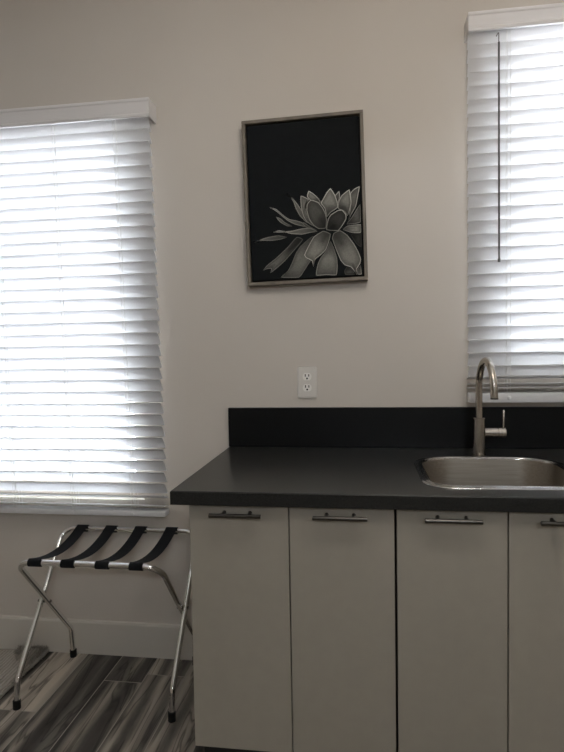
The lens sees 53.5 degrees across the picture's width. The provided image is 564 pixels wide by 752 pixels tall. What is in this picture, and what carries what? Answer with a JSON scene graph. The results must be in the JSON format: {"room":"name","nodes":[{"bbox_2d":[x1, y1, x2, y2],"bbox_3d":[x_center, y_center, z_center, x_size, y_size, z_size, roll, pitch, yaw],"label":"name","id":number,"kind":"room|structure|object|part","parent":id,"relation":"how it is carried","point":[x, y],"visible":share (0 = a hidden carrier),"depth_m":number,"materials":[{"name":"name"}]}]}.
{"room":"kitchenette","nodes":[
{"label":"kitchenette","id":0,"kind":"room"},
{"bbox_2d":[0,648,396,751],"bbox_3d":[-0.367,1.304,0.339,4.550,0.100,4.180,-1,3,8],"label":"floor","id":1,"kind":"structure","parent":0,"point":[84,702],"depth_m":2.00,"materials":[{"name":"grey wood"}]},
{"bbox_2d":[0,643,49,698],"bbox_3d":[-1.661,1.198,1.595,1.144,0.038,1.740,-1,3,8],"label":"rug","id":2,"kind":"object","parent":1,"relation":"on","point":[10,659],"visible":0.82,"depth_m":2.27,"materials":[{"name":"grey fabric"}]},
{"bbox_2d":[12,524,192,722],"bbox_3d":[-0.642,0.897,2.111,0.601,0.555,0.400,-1,3,8],"label":"luggage rack","id":3,"kind":"object","parent":1,"relation":"on","point":[107,531],"visible":0.91,"depth_m":2.07,"materials":[{"name":"silver metal"}]},
{"bbox_3d":[-0.639,0.894,2.105,0.547,0.539,0.383,-1,3,8],"label":"frame","id":4,"kind":"part","parent":3,"relation":"part of","materials":[{"name":"silver metal"}]},
{"bbox_2d":[189,505,395,751],"bbox_3d":[0.072,0.753,1.853,0.560,0.842,0.724,-1,3,8],"label":"base cabinet","id":5,"kind":"object","parent":1,"relation":"on","point":[293,608],"visible":0.88,"depth_m":1.53,"materials":[{"name":"beige laminate"}]},
{"bbox_3d":[-0.126,0.375,1.515,0.143,0.012,0.037,-1,3,8],"label":"handle","id":6,"kind":"part","parent":5,"relation":"part of","materials":[{"name":"silver metal"}]},
{"bbox_3d":[-0.113,0.699,1.558,0.276,0.691,0.020,-1,3,8],"label":"door","id":7,"kind":"part","parent":5,"relation":"part of","materials":[{"name":"beige laminate"}]},
{"bbox_3d":[0.153,0.372,1.476,0.143,0.012,0.037,-1,3,8],"label":"handle","id":8,"kind":"part","parent":5,"relation":"part of","materials":[{"name":"silver metal"}]},
{"bbox_3d":[0.165,0.696,1.519,0.278,0.691,0.020,-1,3,8],"label":"door","id":9,"kind":"part","parent":5,"relation":"part of","materials":[{"name":"beige laminate"}]},
{"bbox_2d":[394,510,563,751],"bbox_3d":[0.772,0.745,1.754,0.848,0.842,0.724,-1,3,8],"label":"base cabinet","id":10,"kind":"object","parent":1,"relation":"on","point":[479,596],"visible":0.91,"depth_m":1.46,"materials":[{"name":"beige laminate"}]},
{"bbox_2d":[170,447,563,512],"bbox_3d":[0.484,0.308,1.780,1.496,0.038,0.713,-1,3,8],"label":"countertop","id":11,"kind":"structure","parent":10,"relation":"on","point":[299,477],"depth_m":1.58,"materials":[{"name":"grey stone"}]},
{"bbox_2d":[414,456,563,490],"bbox_3d":[0.651,0.372,1.703,0.472,0.177,0.450,-1,3,8],"label":"sink","id":12,"kind":"object","parent":11,"relation":"in","point":[452,472],"visible":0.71,"depth_m":1.88,"materials":[{"name":"metal"}]},
{"bbox_2d":[472,357,506,455],"bbox_3d":[0.707,0.108,1.864,0.112,0.344,0.213,-1,3,8],"label":"faucet","id":13,"kind":"object","parent":11,"relation":"on","point":[480,432],"visible":0.98,"depth_m":1.94,"materials":[{"name":"silver metal"}]},
{"bbox_3d":[0.678,0.046,1.859,0.025,0.217,0.201,-1,3,5],"label":"spout","id":14,"kind":"part","parent":13,"relation":"part of","materials":[{"name":"silver metal"}]},
{"bbox_3d":[0.764,0.197,1.945,0.026,0.034,0.034,-1,3,8],"label":"handle knob","id":15,"kind":"part","parent":13,"relation":"part of","materials":[{"name":"silver metal"}]},
{"bbox_3d":[0.447,0.692,1.479,0.279,0.691,0.020,-1,3,8],"label":"door","id":16,"kind":"part","parent":10,"relation":"part of","materials":[{"name":"beige laminate"}]},
{"bbox_3d":[0.438,0.369,1.435,0.143,0.012,0.037,-1,3,8],"label":"handle","id":17,"kind":"part","parent":10,"relation":"part of","materials":[{"name":"silver metal"}]},
{"bbox_3d":[0.727,0.689,1.439,0.280,0.691,0.020,-1,3,8],"label":"door","id":18,"kind":"part","parent":10,"relation":"part of","materials":[{"name":"beige laminate"}]},
{"bbox_3d":[0.717,0.366,1.396,0.143,0.012,0.037,-1,3,8],"label":"handle","id":19,"kind":"part","parent":10,"relation":"part of","materials":[{"name":"silver metal"}]},
{"bbox_2d":[0,0,563,623],"bbox_3d":[-0.111,-0.204,2.270,4.350,2.720,0.140,-1,3,8],"label":"wall","id":20,"kind":"structure","parent":0,"point":[397,337],"depth_m":2.18,"materials":[{"name":"paint"}]},
{"bbox_2d":[0,425,144,494],"bbox_3d":[-1.047,-0.241,2.420,0.975,1.505,0.060,-1,3,8],"label":"window","id":21,"kind":"structure","parent":20,"relation":"in","point":[8,491],"depth_m":2.41,"materials":[{"name":"glass"}]},
{"bbox_2d":[0,97,168,516],"bbox_3d":[-1.064,-0.246,2.289,1.194,1.623,0.083,-1,3,8],"label":"window blind","id":22,"kind":"object","parent":20,"relation":"attached to","point":[79,316],"visible":1,"depth_m":2.25,"materials":[{"name":"white plastic"}]},
{"bbox_3d":[-1.126,-0.240,2.295,0.042,1.569,0.043,-1,3,8],"label":"ladder cord","id":23,"kind":"part","parent":22,"relation":"part of","materials":[{"name":"white fabric"}]},
{"bbox_3d":[-0.874,-0.243,2.260,0.042,1.569,0.043,-1,3,8],"label":"ladder cord","id":24,"kind":"part","parent":22,"relation":"part of","materials":[{"name":"white fabric"}]},
{"bbox_3d":[-1.036,0.553,2.322,1.165,0.022,0.050,-1,3,8],"label":"rail","id":25,"kind":"part","parent":22,"relation":"part of","materials":[{"name":"white plastic"}]},
{"bbox_3d":[-0.621,-0.246,2.224,0.042,1.569,0.043,-1,3,8],"label":"ladder cord","id":26,"kind":"part","parent":22,"relation":"part of","materials":[{"name":"white fabric"}]},
{"bbox_2d":[0,615,192,659],"bbox_3d":[-1.201,1.101,2.410,2.122,0.140,0.015,-1,3,8],"label":"baseboard","id":27,"kind":"structure","parent":20,"relation":"attached to","point":[100,637],"depth_m":2.34,"materials":[{"name":"grey paint"}]},
{"bbox_2d":[241,109,367,286],"bbox_3d":[0.086,-0.664,2.126,0.457,0.622,0.044,-2,3,8],"label":"framed picture","id":28,"kind":"object","parent":20,"relation":"attached to","point":[304,175],"visible":1,"depth_m":2.11,"materials":[{"name":"black paper"}]},
{"bbox_2d":[297,366,316,397],"bbox_3d":[0.098,0.024,2.177,0.078,0.123,0.008,-1,3,8],"label":"wall outlet","id":29,"kind":"object","parent":20,"relation":"attached to","point":[306,375],"visible":1,"depth_m":2.17,"materials":[{"name":"white plastic"}]},
{"bbox_2d":[303,373,310,379],"bbox_3d":[0.097,0.003,2.173,0.034,0.028,0.002,-1,3,8],"label":"receptacle","id":30,"kind":"object","parent":29,"relation":"attached to","point":[306,376],"depth_m":2.17,"materials":[{"name":"white plastic"}]},
{"bbox_2d":[303,384,311,390],"bbox_3d":[0.098,0.045,2.175,0.034,0.028,0.002,-1,3,8],"label":"receptacle","id":31,"kind":"object","parent":29,"relation":"attached to","point":[306,387],"depth_m":2.17,"materials":[{"name":"white plastic"}]},
{"bbox_2d":[228,406,563,448],"bbox_3d":[0.531,0.194,2.118,1.496,0.154,0.019,-1,3,8],"label":"backsplash","id":32,"kind":"structure","parent":20,"relation":"attached to","point":[362,427],"depth_m":2.13,"materials":[{"name":"grey stone"}]},
{"bbox_2d":[464,3,563,402],"bbox_3d":[1.183,-0.594,1.952,1.039,1.372,0.090,-1,3,8],"label":"window blind","id":33,"kind":"object","parent":20,"relation":"attached to","point":[515,57],"visible":1,"depth_m":2.00,"materials":[{"name":"white plastic"}]},
{"bbox_3d":[0.807,-0.595,2.005,0.014,1.310,0.040,-1,3,8],"label":"ladder cord","id":34,"kind":"part","parent":33,"relation":"part of","materials":[{"name":"white fabric"}]},
{"bbox_3d":[1.195,0.073,1.984,1.031,0.036,0.050,-1,3,8],"label":"rail","id":35,"kind":"part","parent":33,"relation":"part of","materials":[{"name":"white plastic"}]}
]}

